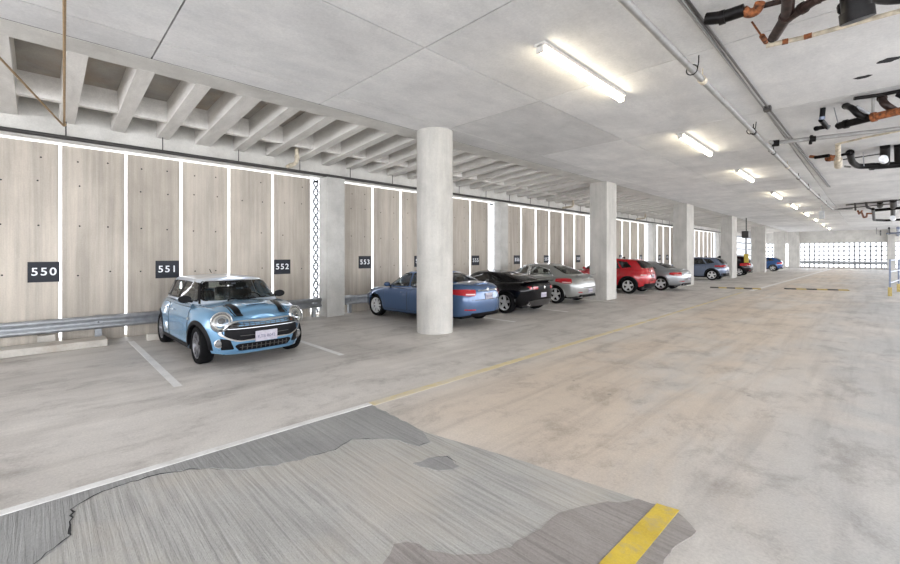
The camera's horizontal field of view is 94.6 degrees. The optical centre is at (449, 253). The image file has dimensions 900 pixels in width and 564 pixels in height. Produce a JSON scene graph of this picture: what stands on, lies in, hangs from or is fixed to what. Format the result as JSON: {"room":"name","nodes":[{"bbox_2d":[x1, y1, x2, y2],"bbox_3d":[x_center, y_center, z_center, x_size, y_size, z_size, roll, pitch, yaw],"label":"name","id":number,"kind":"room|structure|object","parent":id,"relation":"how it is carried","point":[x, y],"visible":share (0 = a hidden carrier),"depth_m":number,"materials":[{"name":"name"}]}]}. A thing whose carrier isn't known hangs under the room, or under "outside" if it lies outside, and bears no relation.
{"room":"parking garage","nodes":[
{"label":"parking garage","id":0,"kind":"room"},
{"bbox_2d":[14,38,336,131],"bbox_3d":[15.673,-3.570,30.664,89.400,0.460,4.200,0,0,-45],"label":"deck slab","id":1,"kind":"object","parent":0,"point":[30,57],"depth_m":7.97,"materials":[{"name":"concrete"}]},
{"bbox_2d":[0,34,18,114],"bbox_3d":[-7.734,-3.230,7.189,0.300,0.740,3.620,0,0,-45],"label":"ceiling beam","id":2,"kind":"structure","parent":1,"relation":"attached to","point":[9,101],"depth_m":7.22,"materials":[{"name":"concrete"}]},
{"bbox_2d":[58,51,88,124],"bbox_3d":[-7.112,-3.230,7.804,0.300,0.740,3.620,0,0,-45],"label":"ceiling beam","id":3,"kind":"structure","parent":1,"relation":"attached to","point":[76,63],"depth_m":7.48,"materials":[{"name":"concrete"}]},
{"bbox_2d":[110,67,154,132],"bbox_3d":[-6.489,-3.230,8.419,0.300,0.740,3.620,0,0,-45],"label":"ceiling beam","id":4,"kind":"structure","parent":1,"relation":"attached to","point":[134,84],"depth_m":8.13,"materials":[{"name":"concrete"}]},
{"bbox_2d":[156,80,210,139],"bbox_3d":[-5.867,-3.230,9.034,0.300,0.740,3.620,0,0,-45],"label":"ceiling beam","id":5,"kind":"structure","parent":1,"relation":"attached to","point":[186,96],"depth_m":8.76,"materials":[{"name":"concrete"}]},
{"bbox_2d":[194,92,260,146],"bbox_3d":[-5.245,-3.230,9.649,0.420,0.740,3.620,0,0,-45],"label":"ceiling beam","id":6,"kind":"structure","parent":1,"relation":"attached to","point":[229,108],"depth_m":9.37,"materials":[{"name":"concrete"}]},
{"bbox_2d":[233,103,299,151],"bbox_3d":[-4.622,-3.230,10.264,0.300,0.740,3.620,0,0,-45],"label":"ceiling beam","id":7,"kind":"structure","parent":1,"relation":"attached to","point":[270,116],"depth_m":10.01,"materials":[{"name":"concrete"}]},
{"bbox_2d":[286,147,298,168],"bbox_3d":[-4.594,-2.958,12.107,0.136,0.843,0.720,0,0,-45],"label":"drain pipe","id":8,"kind":"object","parent":1,"relation":"attached to","point":[296,157],"visible":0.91,"depth_m":11.88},
{"bbox_2d":[265,112,335,156],"bbox_3d":[-3.999,-3.230,10.879,0.300,0.740,3.620,0,0,-45],"label":"ceiling beam","id":9,"kind":"structure","parent":1,"relation":"attached to","point":[306,124],"depth_m":10.63,"materials":[{"name":"concrete"}]},
{"bbox_2d":[299,120,367,161],"bbox_3d":[-3.377,-3.230,11.494,0.300,0.740,3.620,0,0,-45],"label":"ceiling beam","id":10,"kind":"structure","parent":1,"relation":"attached to","point":[337,131],"depth_m":11.21,"materials":[{"name":"concrete"}]},
{"bbox_2d":[321,128,395,165],"bbox_3d":[-2.755,-3.230,12.109,0.300,0.740,3.620,0,0,-45],"label":"ceiling beam","id":11,"kind":"structure","parent":1,"relation":"attached to","point":[368,137],"depth_m":11.87,"materials":[{"name":"concrete"}]},
{"bbox_2d":[16,69,739,229],"bbox_3d":[15.243,-3.217,30.815,89.000,0.465,0.140,0,0,-45],"label":"beam","id":12,"kind":"structure","parent":1,"relation":"attached to","point":[47,88],"depth_m":9.12,"materials":[{"name":"concrete"}]},
{"bbox_2d":[346,135,416,169],"bbox_3d":[-2.132,-3.230,12.723,0.300,0.740,3.620,0,0,-45],"label":"ceiling beam","id":13,"kind":"structure","parent":1,"relation":"attached to","point":[395,143],"depth_m":12.49,"materials":[{"name":"concrete"}]},
{"bbox_2d":[368,143,416,172],"bbox_3d":[-1.510,-3.230,13.338,0.300,0.740,3.620,0,0,-45],"label":"ceiling beam","id":14,"kind":"structure","parent":1,"relation":"attached to","point":[410,152],"depth_m":13.41,"materials":[{"name":"concrete"}]},
{"bbox_2d":[387,149,464,176],"bbox_3d":[-0.887,-3.230,13.953,0.420,0.740,3.620,0,0,-45],"label":"ceiling beam","id":15,"kind":"structure","parent":1,"relation":"attached to","point":[395,171],"depth_m":14.49,"materials":[{"name":"concrete"}]},
{"bbox_2d":[407,152,482,178],"bbox_3d":[-0.265,-3.230,14.568,0.300,0.740,3.620,0,0,-45],"label":"ceiling beam","id":16,"kind":"structure","parent":1,"relation":"attached to","point":[464,157],"depth_m":13.83,"materials":[{"name":"concrete"}]},
{"bbox_2d":[453,157,500,174],"bbox_3d":[0.358,-3.230,15.183,0.300,0.740,3.620,0,0,-45],"label":"beam","id":17,"kind":"structure","parent":1,"relation":"attached to","point":[482,161],"depth_m":14.59,"materials":[{"name":"concrete"}]},
{"bbox_2d":[453,161,516,181],"bbox_3d":[0.980,-3.230,15.798,0.300,0.740,3.620,0,0,-45],"label":"beam","id":18,"kind":"structure","parent":1,"relation":"attached to","point":[498,165],"depth_m":15.39,"materials":[{"name":"concrete"}]},
{"bbox_2d":[456,165,528,186],"bbox_3d":[1.603,-3.230,16.413,0.300,0.740,3.620,0,0,-45],"label":"beam","id":19,"kind":"structure","parent":1,"relation":"attached to","point":[515,168],"depth_m":16.21,"materials":[{"name":"concrete"}]},
{"bbox_2d":[470,168,543,189],"bbox_3d":[2.225,-3.230,17.028,0.300,0.740,3.620,0,0,-45],"label":"beam","id":20,"kind":"structure","parent":1,"relation":"attached to","point":[529,171],"depth_m":16.82,"materials":[{"name":"concrete"}]},
{"bbox_2d":[483,172,555,191],"bbox_3d":[2.848,-3.230,17.643,0.300,0.740,3.620,0,0,-45],"label":"beam","id":21,"kind":"structure","parent":1,"relation":"attached to","point":[541,174],"depth_m":17.43,"materials":[{"name":"concrete"}]},
{"bbox_2d":[494,175,567,193],"bbox_3d":[3.470,-3.230,18.258,0.420,0.740,3.620,0,0,-45],"label":"beam","id":22,"kind":"structure","parent":1,"relation":"attached to","point":[553,177],"depth_m":18.05,"materials":[{"name":"concrete"}]},
{"bbox_2d":[506,178,575,194],"bbox_3d":[4.093,-3.230,18.873,0.300,0.740,3.620,0,0,-45],"label":"beam","id":23,"kind":"structure","parent":1,"relation":"attached to","point":[565,180],"depth_m":18.67,"materials":[{"name":"concrete"}]},
{"bbox_2d":[517,180,587,196],"bbox_3d":[4.715,-3.230,19.488,0.300,0.740,3.620,0,0,-45],"label":"beam","id":24,"kind":"structure","parent":1,"relation":"attached to","point":[577,182],"depth_m":19.30,"materials":[{"name":"concrete"}]},
{"bbox_2d":[527,183,589,198],"bbox_3d":[5.338,-3.230,20.103,0.300,0.740,3.620,0,0,-45],"label":"beam","id":25,"kind":"structure","parent":1,"relation":"attached to","point":[579,186],"depth_m":19.99,"materials":[{"name":"concrete"}]},
{"bbox_2d":[537,186,589,199],"bbox_3d":[5.960,-3.230,20.718,0.300,0.740,3.620,0,0,-45],"label":"beam","id":26,"kind":"structure","parent":1,"relation":"attached to","point":[584,188],"depth_m":20.77,"materials":[{"name":"concrete"}]},
{"bbox_2d":[546,190,589,201],"bbox_3d":[6.583,-3.230,21.332,0.300,0.740,3.620,0,0,-45],"label":"beam","id":27,"kind":"structure","parent":1,"relation":"attached to","point":[584,192],"depth_m":21.54,"materials":[{"name":"concrete"}]},
{"bbox_2d":[555,190,618,202],"bbox_3d":[7.205,-3.230,21.947,0.300,0.740,3.620,0,0,-45],"label":"beam","id":28,"kind":"structure","parent":1,"relation":"attached to","point":[586,195],"depth_m":22.42,"materials":[{"name":"concrete"}]},
{"bbox_2d":[562,191,626,203],"bbox_3d":[7.828,-3.230,22.562,0.420,0.740,3.620,0,0,-45],"label":"beam","id":29,"kind":"structure","parent":1,"relation":"attached to","point":[619,192],"depth_m":22.94,"materials":[{"name":"concrete"}]},
{"bbox_2d":[0,122,720,232],"bbox_3d":[10.955,-2.678,28.041,71.000,0.404,0.087,0,0,-45],"label":"conduit","id":30,"kind":"object","parent":29,"relation":"hanging from","point":[2,128],"visible":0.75,"depth_m":11.24,"materials":[{"name":"metal"}]},
{"bbox_2d":[571,193,634,204],"bbox_3d":[8.450,-3.230,23.177,0.300,0.740,3.620,0,0,-45],"label":"beam","id":31,"kind":"structure","parent":1,"relation":"attached to","point":[626,194],"depth_m":22.57,"materials":[{"name":"concrete"}]},
{"bbox_2d":[578,195,639,206],"bbox_3d":[9.073,-3.230,23.792,0.300,0.740,3.620,0,0,-45],"label":"beam","id":32,"kind":"structure","parent":1,"relation":"attached to","point":[630,196],"depth_m":23.12,"materials":[{"name":"concrete"}]},
{"bbox_2d":[585,196,646,207],"bbox_3d":[9.695,-3.230,24.407,0.300,0.740,3.620,0,0,-45],"label":"beam","id":33,"kind":"structure","parent":1,"relation":"attached to","point":[640,197],"depth_m":23.79,"materials":[{"name":"concrete"}]},
{"bbox_2d":[616,198,650,204],"bbox_3d":[10.318,-3.230,25.022,0.300,0.740,3.620,0,0,-45],"label":"beam","id":34,"kind":"structure","parent":1,"relation":"attached to","point":[643,199],"depth_m":24.42,"materials":[{"name":"concrete"}]},
{"bbox_2d":[616,199,658,206],"bbox_3d":[10.940,-3.230,25.637,0.300,0.740,3.620,0,0,-45],"label":"beam","id":35,"kind":"structure","parent":1,"relation":"attached to","point":[651,200],"depth_m":25.14,"materials":[{"name":"concrete"}]},
{"bbox_2d":[616,201,662,208],"bbox_3d":[11.563,-3.230,26.252,0.300,0.740,3.620,0,0,-45],"label":"beam","id":36,"kind":"structure","parent":1,"relation":"attached to","point":[653,202],"depth_m":25.92,"materials":[{"name":"concrete"}]},
{"bbox_2d":[616,202,666,210],"bbox_3d":[12.185,-3.230,26.867,0.420,0.740,3.620,0,0,-45],"label":"beam","id":37,"kind":"structure","parent":1,"relation":"attached to","point":[660,203],"depth_m":26.56,"materials":[{"name":"concrete"}]},
{"bbox_2d":[616,203,671,212],"bbox_3d":[12.808,-3.230,27.482,0.300,0.740,3.620,0,0,-45],"label":"beam","id":38,"kind":"structure","parent":1,"relation":"attached to","point":[667,203],"depth_m":27.38,"materials":[{"name":"concrete"}]},
{"bbox_2d":[621,204,672,213],"bbox_3d":[13.430,-3.230,28.097,0.300,0.740,3.620,0,0,-45],"label":"beam","id":39,"kind":"structure","parent":1,"relation":"attached to","point":[672,204],"depth_m":28.05,"materials":[{"name":"concrete"}]},
{"bbox_2d":[0,405,695,563],"bbox_3d":[-4.606,1.996,-0.658,14.521,0.008,3.902,0,0,-45],"label":"floor","id":40,"kind":"structure","parent":0,"point":[351,503],"depth_m":3.22,"materials":[{"name":"concrete"}]},
{"bbox_2d":[34,468,217,563],"bbox_3d":[-2.489,1.991,3.296,1.412,0.001,0.915,0,0,-45],"label":"crack","id":41,"kind":"object","parent":40,"relation":"on","point":[73,511],"depth_m":3.25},
{"bbox_2d":[599,503,678,563],"bbox_3d":[0.882,1.989,2.472,2.332,0.004,0.177,0,0,-44],"label":"painted line","id":42,"kind":"structure","parent":40,"relation":"on","point":[630,549],"depth_m":2.91,"materials":[{"name":"yellow paint"}]},
{"bbox_2d":[0,96,741,235],"bbox_3d":[14.387,-2.940,31.966,89.400,0.960,0.540,0,0,-45],"label":"header beam","id":43,"kind":"structure","parent":0,"point":[92,124],"depth_m":10.74,"materials":[{"name":"concrete"}]},
{"bbox_2d":[0,137,750,346],"bbox_3d":[16.550,-0.242,34.060,82.578,4.485,0.080,0,0,-45],"label":"wall","id":44,"kind":"structure","parent":0,"point":[93,181],"depth_m":10.92,"materials":[{"name":"wood"}]},
{"bbox_2d":[27,262,59,282],"bbox_3d":[-8.803,0.390,8.997,0.500,0.440,0.026,0,0,-45],"label":"parking sign","id":45,"kind":"object","parent":44,"relation":"attached to","point":[36,271],"visible":1,"depth_m":8.98,"materials":[{"name":"metal"}]},
{"bbox_2d":[155,261,178,277],"bbox_3d":[-7.202,0.390,10.578,0.500,0.440,0.026,0,0,-45],"label":"parking sign","id":46,"kind":"object","parent":44,"relation":"attached to","point":[163,269],"visible":0.99,"depth_m":10.56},
{"bbox_2d":[274,260,289,273],"bbox_3d":[-5.111,0.390,12.644,0.500,0.440,0.026,0,0,-45],"label":"parking sign","id":47,"kind":"object","parent":44,"relation":"attached to","point":[280,266],"visible":1,"depth_m":12.63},
{"bbox_2d":[359,256,370,268],"bbox_3d":[-3.019,0.290,14.710,0.500,0.440,0.026,0,0,-45],"label":"parking sign","id":48,"kind":"object","parent":44,"relation":"attached to","point":[364,261],"visible":1,"depth_m":14.69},
{"bbox_2d":[0,18,786,231],"bbox_3d":[17.165,-3.375,28.869,89.000,0.450,0.610,0,0,-45],"label":"beam","id":49,"kind":"structure","parent":0,"point":[12,29],"depth_m":7.80,"materials":[{"name":"concrete"}]},
{"bbox_2d":[0,17,772,227],"bbox_3d":[17.390,-3.253,28.642,89.000,0.194,0.028,0,0,-45],"label":"joint sealant","id":50,"kind":"object","parent":49,"relation":"attached to","point":[0,17],"visible":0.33,"depth_m":7.57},
{"bbox_2d":[0,266,899,563],"bbox_3d":[28.597,2.150,27.969,104.000,0.300,27.600,0,0,-45],"label":"floor","id":51,"kind":"structure","parent":0,"point":[768,418],"depth_m":5.70,"materials":[{"name":"concrete"}]},
{"bbox_2d":[37,333,55,342],"bbox_3d":[-8.685,1.870,8.934,0.280,0.260,0.200,0,0,-45],"label":"concrete block","id":52,"kind":"object","parent":51,"relation":"on","point":[46,337],"visible":0.56,"depth_m":8.87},
{"bbox_2d":[0,336,107,358],"bbox_3d":[-9.640,1.925,7.233,5.650,0.150,0.520,0,0,-45],"label":"kerb","id":53,"kind":"object","parent":51,"relation":"on","point":[82,343],"visible":1,"depth_m":8.48,"materials":[{"name":"concrete"}]},
{"bbox_2d":[146,332,159,340],"bbox_3d":[-6.408,1.925,10.186,1.700,0.150,0.200,0,0,-45],"label":"wheel stop","id":54,"kind":"object","parent":51,"relation":"on","point":[149,336],"visible":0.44,"depth_m":9.60,"materials":[{"name":"concrete"}]},
{"bbox_2d":[128,341,181,386],"bbox_3d":[-5.708,1.998,7.891,0.110,0.003,4.550,0,0,-45],"label":"painted line","id":55,"kind":"structure","parent":51,"relation":"on","point":[155,364],"depth_m":7.40,"materials":[{"name":"white paint"}]},
{"bbox_2d":[0,298,321,337],"bbox_3d":[-7.862,1.700,9.681,10.420,0.600,0.175,0,0,-45],"label":"guard rail","id":56,"kind":"object","parent":51,"relation":"on","point":[97,322],"visible":0.73,"depth_m":9.34,"materials":[{"name":"metal"}]},
{"bbox_2d":[0,403,371,515],"bbox_3d":[-5.049,1.994,1.639,11.121,0.012,0.110,0,0,-44],"label":"painted line","id":57,"kind":"structure","parent":51,"relation":"on","point":[157,466],"depth_m":3.90,"materials":[{"name":"white paint"}]},
{"bbox_2d":[158,269,302,363],"bbox_3d":[-4.890,1.179,9.079,4.251,1.642,2.087,0,0,44],"label":"compact car","id":58,"kind":"object","parent":51,"relation":"on","point":[242,316],"visible":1,"depth_m":7.91,"materials":[{"name":"blue paint"}]},
{"bbox_2d":[178,295,194,302],"bbox_3d":[-5.119,0.883,8.076,0.322,0.166,0.109,0,0,-45],"label":"mirror","id":59,"kind":"object","parent":58,"relation":"attached to","point":[182,299],"depth_m":8.02,"materials":[{"name":"black plastic"}]},
{"bbox_2d":[198,339,233,349],"bbox_3d":[-4.199,1.579,7.361,0.772,0.239,0.109,0,0,14],"label":"vent","id":60,"kind":"object","parent":58,"relation":"attached to","point":[203,344],"depth_m":7.30,"materials":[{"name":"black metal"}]},
{"bbox_2d":[223,304,242,316],"bbox_3d":[-3.997,1.030,7.633,0.194,0.180,0.569,0,0,-45],"label":"hood stripe","id":61,"kind":"object","parent":58,"relation":"attached to","point":[234,310],"depth_m":7.59,"materials":[{"name":"black paint"}]},
{"bbox_2d":[241,302,268,305],"bbox_3d":[-3.747,0.956,7.980,0.185,0.051,0.480,0,0,44],"label":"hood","id":62,"kind":"object","parent":58,"relation":"attached to","point":[245,303],"depth_m":7.93,"materials":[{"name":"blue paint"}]},
{"bbox_2d":[217,315,298,341],"bbox_3d":[-3.472,1.368,7.717,0.281,0.360,1.482,0,0,44],"label":"grille","id":63,"kind":"object","parent":58,"relation":"attached to","point":[265,327],"depth_m":7.53,"materials":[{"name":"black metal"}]},
{"bbox_2d":[270,289,284,295],"bbox_3d":[-3.898,0.883,9.350,0.323,0.166,0.109,0,0,-45],"label":"mirror","id":64,"kind":"object","parent":58,"relation":"attached to","point":[279,292],"depth_m":9.32,"materials":[{"name":"black plastic"}]},
{"bbox_2d":[270,300,286,311],"bbox_3d":[-3.410,1.030,8.244,0.166,0.180,0.570,0,0,-45],"label":"hood stripe","id":65,"kind":"object","parent":58,"relation":"attached to","point":[279,307],"depth_m":8.19,"materials":[{"name":"black paint"}]},
{"bbox_2d":[291,329,300,339],"bbox_3d":[-3.198,1.579,8.442,0.369,0.239,0.679,0,0,-45],"label":"vent","id":66,"kind":"object","parent":58,"relation":"attached to","point":[296,333],"depth_m":8.22,"materials":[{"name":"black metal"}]},
{"bbox_2d":[300,340,344,354],"bbox_3d":[-3.737,1.998,9.838,0.110,0.003,4.550,0,0,-45],"label":"painted line","id":67,"kind":"structure","parent":51,"relation":"on","point":[301,341],"depth_m":8.77,"materials":[{"name":"white paint"}]},
{"bbox_2d":[319,177,344,316],"bbox_3d":[-3.851,-0.225,13.525,0.630,4.450,0.540,0,0,-45],"label":"wall pier","id":68,"kind":"object","parent":51,"relation":"on","point":[331,189],"visible":1,"depth_m":13.32,"materials":[{"name":"concrete"}]},
{"bbox_2d":[345,294,366,312],"bbox_3d":[-0.748,1.700,16.709,8.180,0.600,0.175,0,0,-45],"label":"guard rail","id":69,"kind":"object","parent":51,"relation":"on","point":[349,299],"visible":0.16,"depth_m":14.14,"materials":[{"name":"metal"}]},
{"bbox_2d":[367,270,498,318],"bbox_3d":[-0.684,1.233,13.163,4.765,1.535,2.047,0,0,42],"label":"sedan","id":70,"kind":"object","parent":51,"relation":"on","point":[472,297],"visible":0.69,"depth_m":12.24,"materials":[{"name":"blue paint"}]},
{"bbox_2d":[417,127,452,334],"bbox_3d":[-0.394,-0.575,10.744,0.930,5.149,0.930,0,0,-45],"label":"concrete column","id":71,"kind":"structure","parent":51,"relation":"on","point":[434,144],"depth_m":10.33,"materials":[{"name":"concrete"}]},
{"bbox_2d":[494,202,507,269],"bbox_3d":[2.438,-0.225,19.836,0.590,4.450,0.400,0,0,-45],"label":"wall pier","id":72,"kind":"object","parent":51,"relation":"on","point":[500,208],"visible":0.56,"depth_m":19.65,"materials":[{"name":"concrete"}]},
{"bbox_2d":[469,269,552,312],"bbox_3d":[1.642,1.290,15.499,2.069,1.421,4.397,0,0,-45],"label":"coupe","id":73,"kind":"object","parent":51,"relation":"on","point":[516,289],"visible":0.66,"depth_m":13.96,"materials":[{"name":"black paint"}]},
{"bbox_2d":[519,298,550,306],"bbox_3d":[2.994,1.624,14.130,1.633,0.223,0.415,0,0,-45],"label":"diffuser","id":74,"kind":"object","parent":73,"relation":"attached to","point":[523,302],"depth_m":13.68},
{"bbox_2d":[515,263,595,302],"bbox_3d":[4.149,1.188,18.168,2.092,1.623,4.264,0,0,-45],"label":"sedan","id":75,"kind":"object","parent":51,"relation":"on","point":[575,285],"visible":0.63,"depth_m":16.76,"materials":[{"name":"silver paint"}]},
{"bbox_2d":[369,292,743,404],"bbox_3d":[7.083,1.998,13.562,22.860,0.003,0.140,0,0,-45],"label":"painted line","id":76,"kind":"structure","parent":51,"relation":"on","point":[376,402],"depth_m":7.50,"materials":[{"name":"yellow paint"}]},
{"bbox_2d":[590,181,615,299],"bbox_3d":[6.820,-0.574,18.481,0.980,5.148,0.790,0,0,-45],"label":"concrete column","id":77,"kind":"structure","parent":51,"relation":"on","point":[602,194],"depth_m":18.12,"materials":[{"name":"concrete"}]},
{"bbox_2d":[577,257,655,293],"bbox_3d":[8.755,1.071,22.585,2.189,1.858,4.407,0,0,-45],"label":"crossover","id":78,"kind":"object","parent":51,"relation":"on","point":[631,274],"visible":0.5,"depth_m":21.02,"materials":[{"name":"red paint"}]},
{"bbox_2d":[648,223,655,260],"bbox_3d":[16.364,-0.225,33.593,0.700,4.450,0.400,0,0,-45],"label":"wall pier","id":79,"kind":"object","parent":51,"relation":"on","point":[651,227],"visible":0.56,"depth_m":33.35,"materials":[{"name":"concrete"}]},
{"bbox_2d":[647,261,690,289],"bbox_3d":[11.325,1.195,24.394,2.265,1.609,4.932,0,0,-45],"label":"coupe","id":80,"kind":"object","parent":51,"relation":"on","point":[667,276],"visible":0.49,"depth_m":22.64,"materials":[{"name":"grey paint"}]},
{"bbox_2d":[673,203,693,285],"bbox_3d":[14.959,-0.574,26.585,1.450,5.148,0.800,0,0,-45],"label":"concrete column","id":81,"kind":"structure","parent":51,"relation":"on","point":[683,214],"depth_m":26.13,"materials":[{"name":"concrete"}]},
{"bbox_2d":[669,256,728,279],"bbox_3d":[19.616,1.079,33.219,2.170,1.842,4.543,0,0,-45],"label":"crossover","id":82,"kind":"object","parent":51,"relation":"on","point":[713,268],"visible":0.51,"depth_m":31.74,"materials":[{"name":"grey paint"}]},
{"bbox_2d":[715,233,720,256],"bbox_3d":[31.091,-0.225,48.140,0.700,4.450,0.400,0,0,-45],"label":"wall pier","id":83,"kind":"object","parent":51,"relation":"on","point":[717,235],"visible":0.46,"depth_m":47.95,"materials":[{"name":"concrete"}]},
{"bbox_2d":[721,216,736,277],"bbox_3d":[23.620,-0.574,35.141,1.800,5.148,0.800,0,0,-45],"label":"concrete column","id":84,"kind":"structure","parent":51,"relation":"on","point":[728,223],"depth_m":34.55,"materials":[{"name":"concrete"}]},
{"bbox_2d":[716,256,752,275],"bbox_3d":[26.110,1.062,39.451,2.170,1.876,4.368,0,0,-45],"label":"crossover","id":85,"kind":"object","parent":51,"relation":"on","point":[743,268],"visible":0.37,"depth_m":37.79,"materials":[{"name":"red paint"}]},
{"bbox_2d":[751,226,765,271],"bbox_3d":[34.169,-0.519,45.949,0.800,5.038,1.250,0,0,-45],"label":"concrete column","id":86,"kind":"structure","parent":51,"relation":"on","point":[758,233],"depth_m":45.63,"materials":[{"name":"concrete"}]},
{"bbox_2d":[766,257,783,270],"bbox_3d":[37.158,1.172,49.895,2.161,1.656,4.625,0,0,-45],"label":"hatchback","id":87,"kind":"object","parent":51,"relation":"on","point":[772,263],"visible":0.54,"depth_m":48.25,"materials":[{"name":"blue paint"}]},
{"bbox_2d":[773,231,785,268],"bbox_3d":[44.983,-0.519,56.631,0.800,5.038,1.250,0,0,-45],"label":"concrete column","id":88,"kind":"structure","parent":51,"relation":"on","point":[779,238],"depth_m":56.25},
{"bbox_2d":[749,269,829,290],"bbox_3d":[33.924,1.998,39.296,48.512,0.004,0.230,0,0,-44],"label":"painted line","id":89,"kind":"structure","parent":51,"relation":"on","point":[828,269],"depth_m":30.12,"materials":[{"name":"white paint"}]},
{"bbox_2d":[788,232,799,267],"bbox_3d":[49.164,-0.574,59.285,0.680,5.148,1.250,0,0,-45],"label":"concrete column","id":90,"kind":"structure","parent":51,"relation":"on","point":[793,237],"depth_m":59.03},
{"bbox_2d":[784,288,849,290],"bbox_3d":[20.416,1.969,23.158,2.814,0.062,0.360,0,0,20],"label":"bump","id":91,"kind":"object","parent":51,"relation":"on","point":[784,288],"visible":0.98,"depth_m":23.05,"materials":[{"name":"rubber"}]},
{"bbox_2d":[800,261,886,269],"bbox_3d":[52.330,1.460,55.525,0.200,1.080,8.450,0,0,-45],"label":"guard rail","id":92,"kind":"object","parent":51,"relation":"on","point":[802,262],"visible":0.93,"depth_m":54.94,"materials":[{"name":"metal"}]},
{"bbox_2d":[887,229,894,269],"bbox_3d":[55.840,-0.574,52.527,0.680,5.148,0.650,0,0,-45],"label":"concrete column","id":93,"kind":"structure","parent":51,"relation":"on","point":[890,238],"depth_m":52.27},
{"bbox_2d":[888,259,899,295],"bbox_3d":[26.601,1.125,24.226,14.740,1.750,0.153,0,0,-38],"label":"railing","id":94,"kind":"object","parent":51,"relation":"on","point":[890,260],"visible":0.97,"depth_m":20.26,"materials":[{"name":"metal"}]},
{"bbox_2d":[0,0,899,231],"bbox_3d":[24.501,-3.270,28.877,78.528,0.240,9.628,0,0,-45],"label":"ceiling","id":95,"kind":"structure","parent":0,"point":[602,36],"depth_m":7.32,"materials":[{"name":"concrete"}]},
{"bbox_2d":[0,0,66,126],"bbox_3d":[-6.533,-2.921,6.440,0.863,0.415,5.925,0,0,-43],"label":"pipe","id":96,"kind":"object","parent":95,"relation":"attached to","point":[63,124],"visible":1,"depth_m":6.71,"materials":[{"name":"metal"}]},
{"bbox_2d":[535,40,625,102],"bbox_3d":[2.370,-3.075,7.205,2.920,0.149,0.170,0,0,-45],"label":"ceiling light","id":97,"kind":"object","parent":95,"relation":"attached to","point":[544,48],"visible":1,"depth_m":6.91,"materials":[{"name":"white"}]},
{"bbox_2d":[676,132,713,156],"bbox_3d":[6.995,-3.075,11.773,2.920,0.149,0.170,0,0,-45],"label":"ceiling light","id":98,"kind":"object","parent":95,"relation":"attached to","point":[685,137],"visible":1,"depth_m":11.52,"materials":[{"name":"white"}]},
{"bbox_2d":[617,0,852,209],"bbox_3d":[12.437,-3.015,14.928,36.671,0.269,0.998,0,0,-43],"label":"pipe","id":99,"kind":"object","parent":95,"relation":"attached to","point":[630,6],"visible":0.98,"depth_m":6.75,"materials":[{"name":"metal"}]},
{"bbox_2d":[734,169,754,182],"bbox_3d":[11.654,-3.075,16.376,2.920,0.149,0.170,0,0,-45],"label":"ceiling light","id":100,"kind":"object","parent":95,"relation":"attached to","point":[739,171],"visible":1,"depth_m":16.11,"materials":[{"name":"white"}]},
{"bbox_2d":[742,218,750,262],"bbox_3d":[25.947,-1.200,36.343,1.100,3.900,0.500,0,0,-45],"label":"sign","id":101,"kind":"object","parent":95,"relation":"hanging from","point":[746,234],"visible":0.99,"depth_m":36.23,"materials":[{"name":"metal"}]},
{"bbox_2d":[677,0,829,186],"bbox_3d":[8.904,-3.090,10.908,24.003,0.100,0.143,0,0,-44],"label":"conduit","id":102,"kind":"object","parent":95,"relation":"attached to","point":[767,108],"visible":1,"depth_m":7.00,"materials":[{"name":"metal"}]},
{"bbox_2d":[704,0,825,43],"bbox_3d":[4.035,-2.957,5.087,1.296,0.288,1.110,0,0,-22],"label":"drain pipe","id":103,"kind":"object","parent":95,"relation":"hanging from","point":[788,13],"visible":1,"depth_m":5.05,"materials":[{"name":"metal"}]},
{"bbox_2d":[813,107,830,130],"bbox_3d":[8.120,-2.936,9.079,0.618,0.395,0.289,0,0,-45],"label":"pipe","id":104,"kind":"object","parent":95,"relation":"hanging from","point":[824,125],"visible":1,"depth_m":8.97,"materials":[{"name":"black plastic"}]},
{"bbox_2d":[766,8,899,47],"bbox_3d":[5.078,-2.960,5.430,1.506,0.074,0.115,0,0,41],"label":"supply pipe","id":105,"kind":"object","parent":95,"relation":"hanging from","point":[897,11],"visible":0.98,"depth_m":5.49,"materials":[{"name":"metal"}]},
{"bbox_2d":[768,126,899,146],"bbox_3d":[9.842,-2.891,10.142,3.361,0.256,0.522,0,0,30],"label":"pipe","id":106,"kind":"object","parent":95,"relation":"attached to","point":[811,138],"visible":1,"depth_m":10.29,"materials":[{"name":"metal"}]},
{"bbox_2d":[809,131,899,169],"bbox_3d":[11.975,-2.897,11.892,3.567,0.665,2.610,0,0,-45],"label":"drain pipe","id":107,"kind":"object","parent":95,"relation":"hanging from","point":[884,159],"visible":0.98,"depth_m":12.37,"materials":[{"name":"metal"}]},
{"bbox_2d":[834,89,899,128],"bbox_3d":[8.453,-2.901,8.228,0.716,0.552,1.275,0,0,-45],"label":"drain pipe","id":108,"kind":"object","parent":95,"relation":"hanging from","point":[862,116],"visible":1,"depth_m":8.21,"materials":[{"name":"metal"}]},
{"bbox_2d":[836,0,899,26],"bbox_3d":[4.779,-2.758,4.600,1.117,0.540,0.379,0,0,-11],"label":"stack","id":109,"kind":"object","parent":95,"relation":"hanging from","point":[849,11],"visible":1,"depth_m":4.43,"materials":[{"name":"metal"}]},
{"bbox_2d":[838,199,899,221],"bbox_3d":[28.230,-2.771,27.008,9.528,1.023,3.980,0,0,-41],"label":"drain pipe","id":110,"kind":"object","parent":95,"relation":"hanging from","point":[893,203],"visible":0.99,"depth_m":26.04,"materials":[{"name":"metal"}]},
{"bbox_2d":[766,242,899,268],"bbox_3d":[53.584,0.165,55.464,0.080,3.600,21.600,0,0,-45],"label":"wall","id":111,"kind":"structure","parent":0,"point":[805,246],"depth_m":55.95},
{"bbox_2d":[766,229,899,243],"bbox_3d":[53.586,-2.575,55.676,0.500,2.050,21.900,0,0,-45],"label":"beam","id":112,"kind":"structure","parent":0,"point":[849,235],"depth_m":56.04,"materials":[{"name":"concrete"}]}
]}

